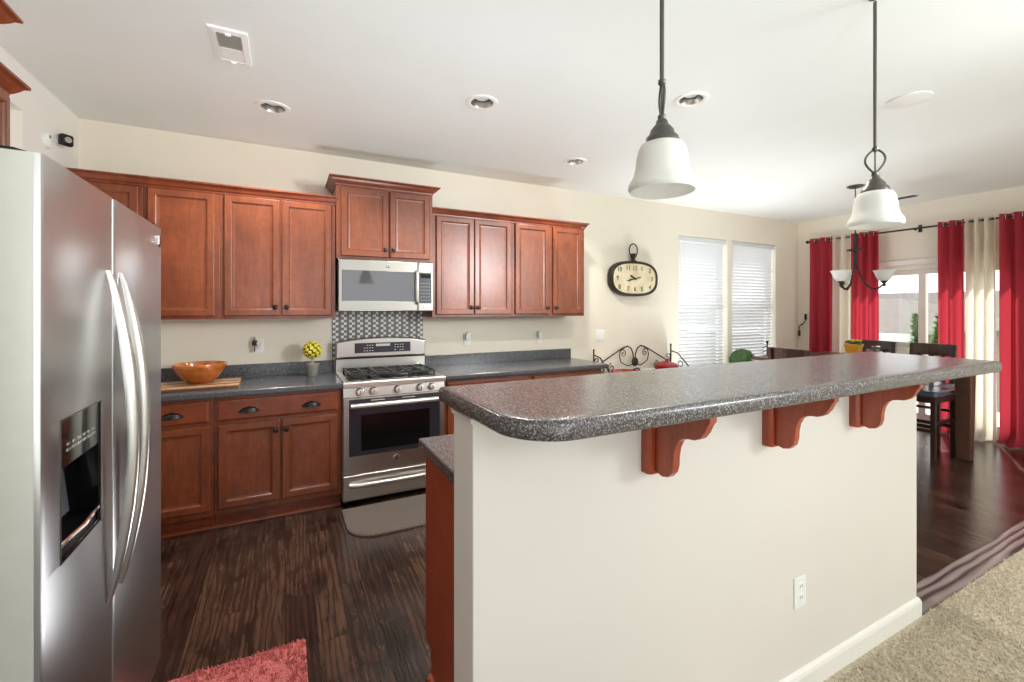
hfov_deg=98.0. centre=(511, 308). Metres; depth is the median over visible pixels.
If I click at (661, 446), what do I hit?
corbel
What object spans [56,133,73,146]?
security camera
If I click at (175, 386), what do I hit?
cutting board
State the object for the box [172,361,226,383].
wooden bowl
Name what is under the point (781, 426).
corbel
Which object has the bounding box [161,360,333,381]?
backsplash
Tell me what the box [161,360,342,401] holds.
countertop
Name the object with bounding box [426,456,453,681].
base cabinet
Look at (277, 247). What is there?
upper cabinet
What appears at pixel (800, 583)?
socket
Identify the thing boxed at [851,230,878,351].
curtain
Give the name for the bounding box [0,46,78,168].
wall
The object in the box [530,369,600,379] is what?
base cabinet
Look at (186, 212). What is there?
upper cabinet
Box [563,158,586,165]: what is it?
recessed light
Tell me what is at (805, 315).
wall sconce
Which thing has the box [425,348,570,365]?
backsplash
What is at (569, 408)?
countertop
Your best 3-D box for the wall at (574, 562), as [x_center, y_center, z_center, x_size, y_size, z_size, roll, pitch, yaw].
[0.875,0.858,1.646,2.246,1.185,0.138,0,0,-27]
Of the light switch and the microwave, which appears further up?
the microwave
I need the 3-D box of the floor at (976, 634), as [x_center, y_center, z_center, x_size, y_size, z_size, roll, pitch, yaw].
[3.907,1.468,1.089,6.050,0.084,3.590,0,0,-27]
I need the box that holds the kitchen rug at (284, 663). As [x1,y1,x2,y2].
[167,638,307,681]
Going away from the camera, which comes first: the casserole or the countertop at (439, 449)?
the countertop at (439, 449)
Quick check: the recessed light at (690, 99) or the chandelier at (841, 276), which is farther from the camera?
the chandelier at (841, 276)
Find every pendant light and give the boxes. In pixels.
[628,0,696,198]
[846,0,905,229]
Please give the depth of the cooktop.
3.44 m
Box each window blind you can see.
[679,236,725,366]
[732,241,773,355]
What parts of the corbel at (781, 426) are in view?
plate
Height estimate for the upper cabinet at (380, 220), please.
0.640 m
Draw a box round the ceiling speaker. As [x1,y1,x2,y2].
[886,91,933,108]
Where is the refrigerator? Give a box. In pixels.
[0,145,160,681]
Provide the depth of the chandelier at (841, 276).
4.65 m
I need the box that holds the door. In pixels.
[850,252,999,439]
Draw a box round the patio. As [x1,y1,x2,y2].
[916,401,999,425]
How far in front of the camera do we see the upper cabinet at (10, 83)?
1.62 m
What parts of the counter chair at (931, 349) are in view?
leg, rail, seat, leg, leg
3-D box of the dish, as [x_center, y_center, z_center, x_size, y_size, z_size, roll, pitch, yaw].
[1.284,0.697,4.921,0.400,0.074,0.400,0,0,-27]
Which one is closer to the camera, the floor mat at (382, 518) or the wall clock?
the floor mat at (382, 518)
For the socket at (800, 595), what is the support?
attached to the wall outlet at (800, 581)
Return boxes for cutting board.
[161,377,240,392]
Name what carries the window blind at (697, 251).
attached to the window
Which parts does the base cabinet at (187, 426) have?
cup pull, drawer, door, shoe molding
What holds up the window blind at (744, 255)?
attached to the wall at (651, 321)
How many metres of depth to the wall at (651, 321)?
4.52 m
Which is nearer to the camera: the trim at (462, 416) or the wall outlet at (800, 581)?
the trim at (462, 416)
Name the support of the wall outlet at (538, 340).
attached to the wall at (651, 321)
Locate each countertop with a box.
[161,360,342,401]
[419,434,453,483]
[425,348,607,379]
[439,351,1001,441]
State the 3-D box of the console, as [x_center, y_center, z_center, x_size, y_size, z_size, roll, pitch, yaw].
[1.522,0.940,5.070,1.220,1.020,0.410,0,0,-27]
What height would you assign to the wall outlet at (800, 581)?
0.117 m
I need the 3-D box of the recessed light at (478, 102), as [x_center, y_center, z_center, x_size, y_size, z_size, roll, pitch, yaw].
[-0.190,-1.366,2.820,0.206,0.138,0.206,0,0,-27]
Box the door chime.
[42,133,53,148]
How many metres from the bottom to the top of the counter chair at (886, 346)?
1.062 m
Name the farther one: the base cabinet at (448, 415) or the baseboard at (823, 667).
the base cabinet at (448, 415)
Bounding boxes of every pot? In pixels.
[305,362,319,376]
[844,339,863,352]
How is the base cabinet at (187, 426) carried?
on the floor at (358, 604)
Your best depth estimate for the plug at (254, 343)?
3.48 m
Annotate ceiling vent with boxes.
[206,23,251,66]
[897,194,920,199]
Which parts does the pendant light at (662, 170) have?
rod, lamp shade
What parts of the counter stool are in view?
leg, seat frame, seat, leg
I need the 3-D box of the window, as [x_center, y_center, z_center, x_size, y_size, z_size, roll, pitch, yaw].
[2.467,-0.016,5.973,0.933,1.838,0.060,0,0,-27]
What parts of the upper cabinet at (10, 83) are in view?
door, crown molding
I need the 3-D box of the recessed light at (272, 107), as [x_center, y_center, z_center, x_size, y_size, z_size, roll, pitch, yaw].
[-1.552,-1.366,2.890,0.206,0.138,0.206,0,0,-27]
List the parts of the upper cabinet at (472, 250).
door, crown molding, door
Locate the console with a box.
[593,344,688,373]
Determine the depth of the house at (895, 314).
13.91 m
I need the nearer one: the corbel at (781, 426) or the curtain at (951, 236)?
the corbel at (781, 426)
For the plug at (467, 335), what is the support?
attached to the wall outlet at (468, 341)
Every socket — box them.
[798,581,803,590]
[798,593,803,602]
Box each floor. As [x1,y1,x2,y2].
[152,426,1023,681]
[823,548,1023,681]
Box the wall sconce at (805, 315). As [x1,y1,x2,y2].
[798,314,806,338]
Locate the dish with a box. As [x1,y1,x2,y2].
[610,368,639,372]
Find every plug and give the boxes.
[252,337,260,351]
[465,332,469,339]
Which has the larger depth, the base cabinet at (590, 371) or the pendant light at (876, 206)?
the base cabinet at (590, 371)
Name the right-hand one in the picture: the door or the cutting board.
the door
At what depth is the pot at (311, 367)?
3.49 m
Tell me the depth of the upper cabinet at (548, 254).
4.35 m
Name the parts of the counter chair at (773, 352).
leg, rail, leg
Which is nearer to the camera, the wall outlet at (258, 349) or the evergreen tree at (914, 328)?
the wall outlet at (258, 349)
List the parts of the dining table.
leg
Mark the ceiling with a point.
(782, 131)
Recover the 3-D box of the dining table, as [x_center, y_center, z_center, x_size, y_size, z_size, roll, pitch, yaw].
[3.559,0.988,4.543,1.390,0.925,1.420,0,0,-27]
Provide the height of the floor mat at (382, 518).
0.016 m
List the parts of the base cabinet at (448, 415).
door, drawer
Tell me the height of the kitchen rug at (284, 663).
0.032 m
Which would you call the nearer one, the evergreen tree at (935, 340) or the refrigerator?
the refrigerator
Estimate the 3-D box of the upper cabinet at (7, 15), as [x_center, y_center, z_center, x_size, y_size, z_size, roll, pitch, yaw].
[-1.705,-0.708,1.042,0.425,0.636,1.015,0,0,-27]
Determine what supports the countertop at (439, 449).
on the base cabinet at (439, 489)
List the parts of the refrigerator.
freezer door, handle, handle, fridge door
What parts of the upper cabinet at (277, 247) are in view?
door, crown molding, door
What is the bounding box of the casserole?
[654,358,678,368]
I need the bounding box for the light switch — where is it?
[596,330,603,340]
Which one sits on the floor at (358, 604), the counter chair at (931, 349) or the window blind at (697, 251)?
the counter chair at (931, 349)
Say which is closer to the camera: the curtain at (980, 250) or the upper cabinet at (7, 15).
the upper cabinet at (7, 15)
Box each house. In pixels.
[679,298,998,411]
[879,291,998,316]
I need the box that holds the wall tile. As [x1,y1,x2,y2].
[332,311,422,359]
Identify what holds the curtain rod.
attached to the wall at (909, 244)
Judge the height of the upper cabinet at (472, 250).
0.947 m
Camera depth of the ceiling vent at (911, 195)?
5.15 m
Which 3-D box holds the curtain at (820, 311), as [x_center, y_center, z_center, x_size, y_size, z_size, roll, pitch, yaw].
[4.396,0.213,6.346,0.184,2.450,0.310,0,0,-27]
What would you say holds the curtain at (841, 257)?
hanging from the curtain rod
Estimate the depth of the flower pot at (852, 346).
5.06 m
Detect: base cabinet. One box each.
[161,398,215,538]
[214,389,340,527]
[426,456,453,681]
[444,374,529,434]
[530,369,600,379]
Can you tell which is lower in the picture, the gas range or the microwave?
the gas range
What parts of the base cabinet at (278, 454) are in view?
door, cup pull, shoe molding, drawer, door, cup pull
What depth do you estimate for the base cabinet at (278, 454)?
3.05 m
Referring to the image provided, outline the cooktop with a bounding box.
[335,368,445,388]
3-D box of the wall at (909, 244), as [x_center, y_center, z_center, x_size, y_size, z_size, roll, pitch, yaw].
[5.951,0.072,3.861,0.150,2.755,6.670,0,0,-27]
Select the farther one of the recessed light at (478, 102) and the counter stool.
the counter stool
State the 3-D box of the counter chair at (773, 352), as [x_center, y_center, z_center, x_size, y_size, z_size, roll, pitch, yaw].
[2.854,0.919,4.408,0.459,1.062,0.400,0,0,-27]
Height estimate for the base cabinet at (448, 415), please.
0.872 m
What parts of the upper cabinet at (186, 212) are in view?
crown molding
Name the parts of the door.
sash, sash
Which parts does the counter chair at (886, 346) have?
leg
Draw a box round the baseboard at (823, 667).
[779,596,921,681]
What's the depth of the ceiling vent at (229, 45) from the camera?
2.19 m
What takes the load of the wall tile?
attached to the wall at (651, 321)
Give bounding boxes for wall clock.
[607,243,657,296]
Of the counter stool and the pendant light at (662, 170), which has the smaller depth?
the pendant light at (662, 170)
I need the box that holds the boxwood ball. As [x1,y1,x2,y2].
[729,349,754,362]
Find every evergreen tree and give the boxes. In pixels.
[906,312,917,354]
[929,313,937,356]
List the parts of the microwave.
glass, handle, control panel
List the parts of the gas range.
burner, knob, knob, display panel, storage drawer, handle, oven door, knob panel, glass, handle, knob, knob, burner, knob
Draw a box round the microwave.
[335,259,432,311]
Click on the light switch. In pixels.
(599, 333)
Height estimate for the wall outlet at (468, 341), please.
0.117 m
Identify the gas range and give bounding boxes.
[335,336,445,503]
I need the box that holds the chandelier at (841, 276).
[830,184,895,290]
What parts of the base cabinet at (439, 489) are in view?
shoe molding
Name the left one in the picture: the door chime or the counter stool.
the door chime
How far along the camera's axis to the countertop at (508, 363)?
4.25 m
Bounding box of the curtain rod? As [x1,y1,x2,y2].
[806,214,1023,243]
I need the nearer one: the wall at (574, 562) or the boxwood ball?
the wall at (574, 562)
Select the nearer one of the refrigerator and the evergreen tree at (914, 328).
the refrigerator
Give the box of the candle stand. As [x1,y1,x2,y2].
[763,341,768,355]
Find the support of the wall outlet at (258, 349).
attached to the wall at (651, 321)
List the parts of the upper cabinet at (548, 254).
door, crown molding, door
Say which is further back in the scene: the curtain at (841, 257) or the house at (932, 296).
the house at (932, 296)
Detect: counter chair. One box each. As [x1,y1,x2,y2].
[767,347,810,359]
[861,340,896,352]
[909,343,957,449]
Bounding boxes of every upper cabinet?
[0,0,22,23]
[0,62,30,145]
[65,167,142,216]
[141,175,219,319]
[219,184,335,318]
[325,173,440,262]
[422,207,513,316]
[512,215,589,315]
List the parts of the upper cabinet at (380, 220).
door, crown molding, door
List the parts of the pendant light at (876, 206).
rod, lamp shade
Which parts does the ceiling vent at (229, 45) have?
panel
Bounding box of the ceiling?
[0,0,1023,222]
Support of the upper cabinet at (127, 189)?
attached to the wall at (651, 321)
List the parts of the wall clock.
crown stem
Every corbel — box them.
[641,417,716,476]
[762,398,838,448]
[849,384,922,428]
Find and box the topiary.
[302,341,321,376]
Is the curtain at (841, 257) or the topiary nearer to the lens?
the topiary
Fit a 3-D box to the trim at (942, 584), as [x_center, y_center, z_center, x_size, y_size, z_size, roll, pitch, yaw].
[3.808,1.444,3.121,4.300,0.012,0.130,0,0,-27]
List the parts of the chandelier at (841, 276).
lamp shade, arm, arm, lamp shade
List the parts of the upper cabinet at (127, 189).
crown molding, door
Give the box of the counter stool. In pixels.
[916,385,956,461]
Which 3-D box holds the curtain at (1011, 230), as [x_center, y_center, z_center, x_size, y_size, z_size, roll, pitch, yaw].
[5.295,0.213,4.524,0.238,2.450,0.495,0,0,-27]
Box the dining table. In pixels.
[752,351,975,460]
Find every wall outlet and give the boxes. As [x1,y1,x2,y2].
[254,338,263,352]
[464,333,470,344]
[536,332,541,342]
[794,573,805,609]
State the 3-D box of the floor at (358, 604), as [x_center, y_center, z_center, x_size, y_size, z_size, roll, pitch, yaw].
[1.337,1.480,3.530,8.410,0.060,3.105,0,0,-27]
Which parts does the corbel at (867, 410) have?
plate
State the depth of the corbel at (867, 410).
1.77 m
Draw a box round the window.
[679,267,719,362]
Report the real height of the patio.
0.080 m
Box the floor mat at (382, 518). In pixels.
[342,494,425,536]
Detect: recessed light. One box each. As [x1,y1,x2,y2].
[255,100,290,114]
[466,95,497,109]
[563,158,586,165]
[674,91,708,106]
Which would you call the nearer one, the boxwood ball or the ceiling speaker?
the ceiling speaker
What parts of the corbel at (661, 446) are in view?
plate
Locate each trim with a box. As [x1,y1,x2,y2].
[450,408,479,424]
[916,520,1023,615]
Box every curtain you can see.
[809,236,831,351]
[832,234,850,352]
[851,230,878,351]
[938,219,964,433]
[965,215,996,441]
[997,211,1023,447]
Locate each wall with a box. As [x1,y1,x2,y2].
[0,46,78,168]
[79,118,797,372]
[454,396,915,681]
[798,186,1023,349]
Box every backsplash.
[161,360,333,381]
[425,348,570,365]

